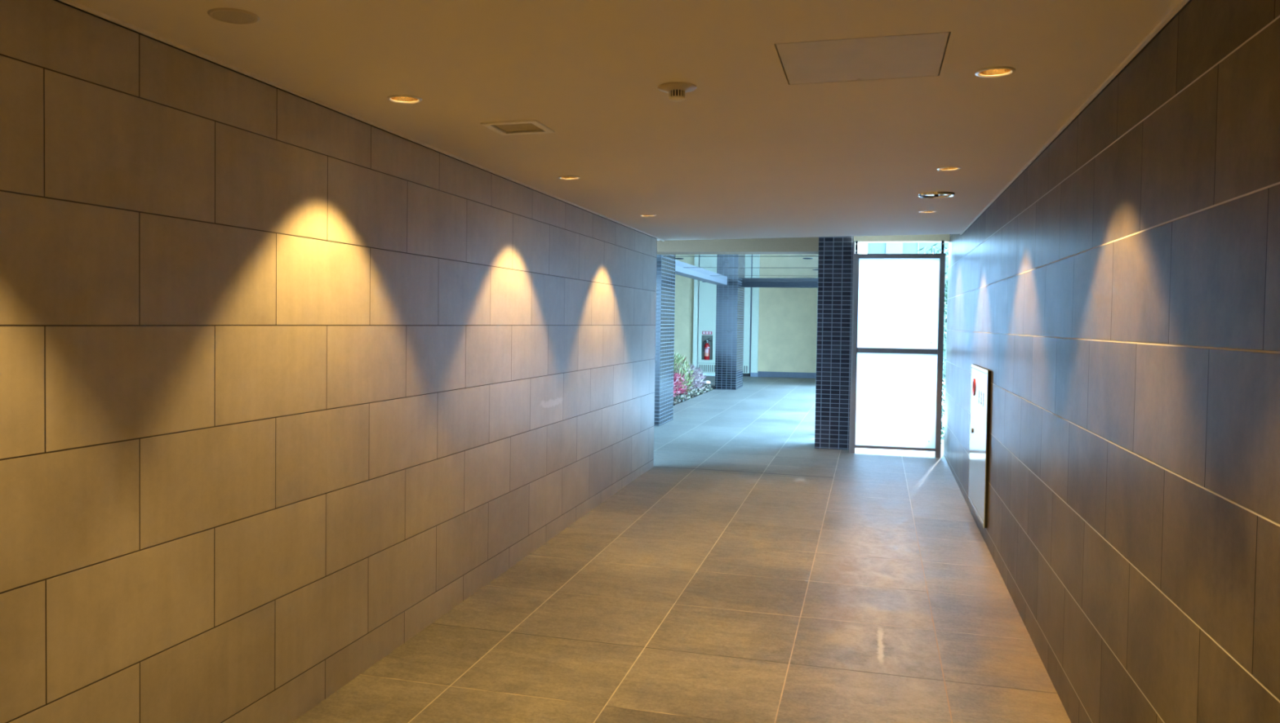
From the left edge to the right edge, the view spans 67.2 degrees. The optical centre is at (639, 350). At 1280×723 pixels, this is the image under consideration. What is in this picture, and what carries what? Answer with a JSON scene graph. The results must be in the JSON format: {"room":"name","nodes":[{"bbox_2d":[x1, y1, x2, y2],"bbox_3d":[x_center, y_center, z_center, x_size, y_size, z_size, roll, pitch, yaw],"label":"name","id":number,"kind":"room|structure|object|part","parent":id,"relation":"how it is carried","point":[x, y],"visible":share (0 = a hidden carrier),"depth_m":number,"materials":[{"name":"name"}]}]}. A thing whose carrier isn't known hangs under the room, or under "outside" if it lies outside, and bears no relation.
{"room":"building corridor","nodes":[
{"label":"building corridor","id":0,"kind":"room"},
{"bbox_2d":[0,0,657,722],"bbox_3d":[-1.422,0.261,2.609,0.200,2.520,12.385,1,2,14],"label":"wall","id":1,"kind":"structure","parent":0,"point":[288,381],"depth_m":3.03,"materials":[{"name":"tile"}]},
{"bbox_2d":[53,0,664,241],"bbox_3d":[-1.272,-0.844,2.675,0.014,0.014,12.640,1,2,14],"label":"trim","id":2,"kind":"structure","parent":1,"relation":"attached to","point":[71,2],"depth_m":3.12,"materials":[{"name":"grey metal"}]},
{"bbox_2d":[71,0,1180,240],"bbox_3d":[-0.681,-0.989,2.425,4.292,0.368,12.840,1,2,14],"label":"ceiling","id":3,"kind":"structure","parent":0,"point":[749,152],"depth_m":3.20,"materials":[{"name":"white paint"}]},
{"bbox_2d":[207,8,259,24],"bbox_3d":[-1.017,-0.837,2.412,0.124,0.005,0.124,0,2,14],"label":"ceiling speaker","id":4,"kind":"object","parent":3,"relation":"attached to","point":[231,15],"visible":1,"depth_m":2.40,"materials":[{"name":"beige plastic"}]},
{"bbox_2d":[212,10,255,22],"bbox_3d":[-1.017,-0.837,2.412,0.100,0.004,0.100,0,2,14],"label":"grille","id":5,"kind":"object","parent":4,"relation":"attached to","point":[227,16],"depth_m":2.41,"materials":[{"name":"white metal"}]},
{"bbox_2d":[386,94,422,103],"bbox_3d":[-0.806,-0.884,3.296,0.118,0.055,0.118,0,2,14],"label":"recessed light","id":6,"kind":"object","parent":3,"relation":"in","point":[402,99],"visible":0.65,"depth_m":3.33,"materials":[{"name":"gold metal"}]},
{"bbox_2d":[480,120,554,135],"bbox_3d":[-0.476,-0.888,3.768,0.224,0.041,0.224,0,2,14],"label":"ceiling vent","id":7,"kind":"object","parent":3,"relation":"in","point":[531,126],"visible":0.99,"depth_m":3.78,"materials":[{"name":"white plastic"}]},
{"bbox_2d":[558,175,580,179],"bbox_3d":[-0.370,-0.930,5.050,0.118,0.055,0.118,0,2,14],"label":"recessed light","id":8,"kind":"object","parent":3,"relation":"in","point":[563,177],"visible":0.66,"depth_m":5.07,"materials":[{"name":"gold metal"}]},
{"bbox_2d":[640,214,656,217],"bbox_3d":[0.056,-0.976,6.792,0.118,0.055,0.118,0,2,14],"label":"recessed light","id":9,"kind":"object","parent":3,"relation":"in","point":[646,215],"visible":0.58,"depth_m":6.80,"materials":[{"name":"gold metal"}]},
{"bbox_2d":[657,82,697,102],"bbox_3d":[0.120,-0.837,3.140,0.129,0.045,0.129,0,2,14],"label":"detector","id":10,"kind":"object","parent":3,"relation":"attached to","point":[676,91],"visible":1,"depth_m":3.12,"materials":[{"name":"beige plastic"}]},
{"bbox_2d":[775,31,949,84],"bbox_3d":[0.651,-0.868,2.828,0.465,0.038,0.465,0,2,14],"label":"ceiling hatch","id":11,"kind":"object","parent":3,"relation":"attached to","point":[921,55],"visible":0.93,"depth_m":2.80,"materials":[{"name":"paint"}]},
{"bbox_2d":[918,210,936,213],"bbox_3d":[1.963,-0.972,6.575,0.118,0.055,0.118,0,2,14],"label":"recessed light","id":12,"kind":"object","parent":3,"relation":"in","point":[921,211],"visible":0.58,"depth_m":6.60,"materials":[{"name":"gold metal"}]},
{"bbox_2d":[917,191,955,198],"bbox_3d":[1.757,-0.918,5.710,0.212,0.019,0.212,0,2,14],"label":"recessed light","id":13,"kind":"object","parent":3,"relation":"in","point":[931,194],"visible":1,"depth_m":5.69,"materials":[{"name":"silver metal"}]},
{"bbox_2d":[936,166,961,170],"bbox_3d":[1.530,-0.924,4.768,0.118,0.055,0.118,0,2,14],"label":"recessed light","id":14,"kind":"object","parent":3,"relation":"in","point":[944,168],"visible":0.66,"depth_m":4.79,"materials":[{"name":"gold metal"}]},
{"bbox_2d":[974,66,1015,77],"bbox_3d":[1.087,-0.876,2.949,0.118,0.055,0.118,0,2,14],"label":"recessed light","id":15,"kind":"object","parent":3,"relation":"in","point":[993,72],"visible":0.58,"depth_m":2.98,"materials":[{"name":"gold metal"}]},
{"bbox_2d":[292,375,1071,722],"bbox_3d":[-0.652,1.218,10.381,7.900,0.475,28.200,1,2,14],"label":"floor","id":16,"kind":"structure","parent":0,"point":[756,572],"depth_m":4.58,"materials":[{"name":"grey tile"}]},
{"bbox_2d":[653,256,675,426],"bbox_3d":[0.149,-0.155,12.446,0.425,2.230,0.860,1,2,14],"label":"tiled column","id":17,"kind":"structure","parent":16,"relation":"on","point":[665,267],"depth_m":12.22,"materials":[{"name":"blue tile"}]},
{"bbox_2d":[715,280,744,390],"bbox_3d":[1.797,-0.333,19.216,0.415,2.230,1.000,1,2,14],"label":"tiled column","id":18,"kind":"structure","parent":16,"relation":"on","point":[730,305],"depth_m":18.74,"materials":[{"name":"blue tile"}]},
{"bbox_2d":[814,236,853,449],"bbox_3d":[2.072,-0.090,10.236,0.358,2.288,0.450,1,2,14],"label":"tiled column","id":19,"kind":"structure","parent":16,"relation":"on","point":[835,261],"depth_m":10.02,"materials":[{"name":"tile"}]},
{"bbox_2d":[848,240,945,457],"bbox_3d":[2.594,-0.017,9.746,0.891,2.157,0.264,1,2,14],"label":"window","id":20,"kind":"structure","parent":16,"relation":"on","point":[898,308],"depth_m":9.64,"materials":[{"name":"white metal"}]},
{"bbox_3d":[2.559,0.980,9.673,0.778,0.028,0.040,1,2,14],"label":"rail","id":21,"kind":"part","parent":20,"relation":"part of","materials":[{"name":"grey metal"}]},
{"bbox_3d":[2.566,0.498,9.657,0.782,0.941,0.008,1,2,14],"label":"frosted panel","id":22,"kind":"part","parent":20,"relation":"part of","materials":[{"name":"white glass"}]},
{"bbox_3d":[2.573,0.004,9.644,0.778,0.050,0.040,1,2,14],"label":"rail","id":23,"kind":"part","parent":20,"relation":"part of","materials":[{"name":"grey metal"}]},
{"bbox_3d":[2.580,-0.469,9.629,0.782,0.902,0.008,1,2,14],"label":"frosted panel","id":24,"kind":"part","parent":20,"relation":"part of","materials":[{"name":"white glass"}]},
{"bbox_3d":[2.587,-0.941,9.615,0.778,0.046,0.040,1,2,14],"label":"rail","id":25,"kind":"part","parent":20,"relation":"part of","materials":[{"name":"grey metal"}]},
{"bbox_2d":[693,279,698,371],"bbox_3d":[1.387,-1.141,23.762,0.105,3.500,0.120,1,2,14],"label":"wall","id":26,"kind":"structure","parent":0,"point":[695,282],"depth_m":23.72,"materials":[{"name":"white paint"}]},
{"bbox_2d":[701,373,715,376],"bbox_3d":[1.879,0.615,23.583,1.220,0.115,0.075,1,2,14],"label":"trim","id":27,"kind":"structure","parent":26,"relation":"attached to","point":[704,374],"depth_m":23.59,"materials":[{"name":"concrete"}]},
{"bbox_2d":[657,254,818,282],"bbox_3d":[2.022,-1.272,14.824,2.500,0.085,8.580,1,2,14],"label":"ceiling panels","id":28,"kind":"object","parent":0,"point":[740,268],"visible":0.36,"depth_m":13.75,"materials":[{"name":"paint"}]},
{"bbox_2d":[675,265,727,284],"bbox_3d":[0.886,-1.277,15.784,0.200,0.165,6.010,1,2,14],"label":"trim","id":29,"kind":"structure","parent":28,"relation":"attached to","point":[681,271],"depth_m":15.85,"materials":[{"name":"grey paint"}]},
{"bbox_2d":[742,287,751,373],"bbox_3d":[2.380,-0.567,23.504,0.669,2.242,0.042,1,2,14],"label":"panel","id":30,"kind":"object","parent":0,"point":[748,291],"visible":0.25,"depth_m":23.44,"materials":[{"name":"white metal"}]},
{"bbox_2d":[743,365,748,373],"bbox_3d":[2.348,0.455,23.528,0.590,0.172,0.001,1,2,14],"label":"vent","id":31,"kind":"object","parent":30,"relation":"attached to","point":[745,367],"depth_m":23.46,"materials":[{"name":"white metal"}]},
{"bbox_2d":[751,287,759,373],"bbox_3d":[2.810,-1.109,23.417,0.163,3.500,0.120,1,2,14],"label":"wall","id":32,"kind":"structure","parent":0,"point":[755,291],"depth_m":23.38,"materials":[{"name":"white paint"}]},
{"bbox_2d":[674,249,862,373],"bbox_3d":[1.934,-1.085,23.826,6.900,3.600,0.340,1,2,14],"label":"wall","id":33,"kind":"structure","parent":0,"point":[788,319],"depth_m":23.32,"materials":[{"name":"beige paint"}]},
{"bbox_2d":[697,280,716,372],"bbox_3d":[1.745,-0.582,23.687,0.630,2.242,0.115,1,2,14],"label":"panel","id":34,"kind":"object","parent":33,"relation":"attached to","point":[707,291],"visible":0.61,"depth_m":23.68,"materials":[{"name":"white metal"}]},
{"bbox_2d":[698,364,714,372],"bbox_3d":[1.729,0.442,23.673,0.588,0.196,0.012,1,2,14],"label":"vent grille","id":35,"kind":"object","parent":34,"relation":"attached to","point":[706,367],"depth_m":23.69,"materials":[{"name":"white metal"}]},
{"bbox_2d":[702,337,711,359],"bbox_3d":[1.650,-0.043,23.694,0.181,0.547,0.133,2,2,43],"label":"fire extinguisher","id":36,"kind":"object","parent":34,"relation":"attached to","point":[706,351],"visible":1,"depth_m":23.65,"materials":[{"name":"red metal"}]},
{"bbox_2d":[702,331,711,334],"bbox_3d":[1.651,-0.432,23.670,0.244,0.076,0.010,1,2,14],"label":"sign","id":37,"kind":"object","parent":34,"relation":"attached to","point":[703,332],"visible":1,"depth_m":23.67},
{"bbox_2d":[699,364,715,372],"bbox_3d":[1.724,0.442,23.679,0.575,0.172,0.001,1,2,14],"label":"vent","id":38,"kind":"object","parent":34,"relation":"attached to","point":[707,368],"depth_m":23.69,"materials":[{"name":"white metal"}]},
{"bbox_2d":[742,373,750,376],"bbox_3d":[2.382,0.592,23.594,0.650,0.075,0.055,1,2,14],"label":"trim","id":39,"kind":"structure","parent":33,"relation":"attached to","point":[744,374],"depth_m":23.52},
{"bbox_2d":[750,371,816,378],"bbox_3d":[3.959,0.600,23.180,2.590,0.132,0.126,1,2,14],"label":"baseboard","id":40,"kind":"structure","parent":33,"relation":"attached to","point":[760,374],"depth_m":23.30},
{"bbox_2d":[854,242,862,253],"bbox_3d":[3.681,-1.974,16.616,0.150,1.340,12.880,1,2,14],"label":"wall","id":41,"kind":"structure","parent":0,"point":[860,244],"depth_m":19.25,"materials":[{"name":"white paint"}]},
{"bbox_2d":[657,236,818,254],"bbox_3d":[-0.046,-1.181,10.703,4.023,0.205,0.406,1,2,14],"label":"trim","id":42,"kind":"structure","parent":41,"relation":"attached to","point":[782,246],"depth_m":10.25,"materials":[{"name":"beige paint"}]},
{"bbox_2d":[742,282,817,288],"bbox_3d":[3.069,-1.340,19.138,2.500,0.175,0.300,1,2,14],"label":"trim","id":43,"kind":"structure","parent":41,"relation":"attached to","point":[795,285],"depth_m":19.07,"materials":[{"name":"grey metal"}]},
{"bbox_2d":[943,0,1279,722],"bbox_3d":[1.501,0.198,2.806,0.180,2.720,14.150,1,2,14],"label":"wall","id":44,"kind":"structure","parent":0,"point":[1120,299],"depth_m":2.58,"materials":[{"name":"tile"}]},
{"bbox_2d":[853,234,950,242],"bbox_3d":[2.635,-1.155,9.716,0.932,0.120,0.140,1,2,14],"label":"trim","id":45,"kind":"structure","parent":44,"relation":"attached to","point":[931,237],"depth_m":9.65,"materials":[{"name":"paint"}]},
{"bbox_2d":[968,364,991,528],"bbox_3d":[2.280,0.603,6.498,0.028,0.983,1.050,1,2,14],"label":"cabinet","id":46,"kind":"object","parent":44,"relation":"attached to","point":[980,377],"visible":1,"depth_m":6.35,"materials":[{"name":"white metal"}]},
{"bbox_2d":[960,0,1191,235],"bbox_3d":[1.243,-0.830,2.064,0.016,0.014,12.640,1,2,14],"label":"trim","id":47,"kind":"structure","parent":44,"relation":"attached to","point":[1171,14],"depth_m":3.11,"materials":[{"name":"grey metal"}]},
{"label":"outside","id":48,"kind":"structure","parent":0,"visible":0},
{"bbox_2d":[941,382,945,431],"bbox_3d":[14.801,0.710,32.712,14.600,0.260,49.500,1,2,14],"label":"ground","id":49,"kind":"structure","parent":48,"point":[944,397],"depth_m":16.49,"materials":[{"name":"white"}]},
{"bbox_2d":[866,242,948,379],"bbox_3d":[11.691,-2.331,25.120,11.200,6.300,5.560,1,2,14],"label":"neighbouring building","id":50,"kind":"structure","parent":49,"relation":"on","point":[872,247],"depth_m":23.55,"materials":[{"name":"white"}]},
{"bbox_2d":[917,242,948,266],"bbox_3d":[4.754,-0.371,15.316,0.713,2.667,0.847,1,2,14],"label":"slender tree","id":51,"kind":"object","parent":49,"relation":"on","point":[938,251],"visible":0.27,"depth_m":15.26,"materials":[{"name":"green plant"}]},
{"bbox_2d":[941,266,947,437],"bbox_3d":[3.560,0.051,11.028,0.390,2.084,0.747,1,2,14],"label":"leafy shrub","id":52,"kind":"object","parent":49,"relation":"on","point":[946,283],"visible":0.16,"depth_m":11.05,"materials":[{"name":"green plant"}]},
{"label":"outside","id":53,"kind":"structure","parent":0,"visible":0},
{"bbox_2d":[674,385,715,404],"bbox_3d":[-1.204,0.921,16.787,4.200,0.220,8.000,1,2,14],"label":"soil","id":54,"kind":"object","parent":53,"point":[712,387],"depth_m":19.21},
{"bbox_2d":[673,376,679,396],"bbox_3d":[0.191,0.584,15.184,0.965,0.636,0.964,2,2,44],"label":"leafy shrub","id":55,"kind":"object","parent":54,"relation":"on","point":[673,376],"visible":0.02,"depth_m":15.36,"materials":[{"name":"pink plant"}]},
{"bbox_2d":[673,371,690,395],"bbox_3d":[0.525,0.608,16.006,0.722,0.550,0.949,0,2,-17],"label":"leafy shrub","id":56,"kind":"object","parent":54,"relation":"on","point":[676,375],"visible":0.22,"depth_m":16.00,"materials":[{"name":"pink plant"}]},
{"bbox_2d":[673,352,695,392],"bbox_3d":[0.547,0.423,16.921,0.917,0.863,0.968,1,2,14],"label":"leafy shrub","id":57,"kind":"object","parent":54,"relation":"on","point":[677,358],"visible":0.18,"depth_m":16.76,"materials":[{"name":"green plant"}]},
{"bbox_2d":[674,368,705,391],"bbox_3d":[0.862,0.564,17.548,0.726,0.555,0.990,1,2,14],"label":"leafy shrub","id":58,"kind":"object","parent":54,"relation":"on","point":[697,373],"visible":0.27,"depth_m":17.50,"materials":[{"name":"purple plant"}]},
{"bbox_2d":[675,362,706,387],"bbox_3d":[0.868,0.508,18.879,0.987,0.587,1.070,1,2,14],"label":"leafy shrub","id":59,"kind":"object","parent":54,"relation":"on","point":[691,366],"visible":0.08,"depth_m":18.77,"materials":[{"name":"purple plant"}]},
{"bbox_2d":[673,383,712,405],"bbox_3d":[0.696,0.767,16.519,0.432,0.202,4.654,1,2,14],"label":"ground cover","id":60,"kind":"structure","parent":54,"relation":"on","point":[679,398],"depth_m":16.65,"materials":[{"name":"grey stone"}]}
]}

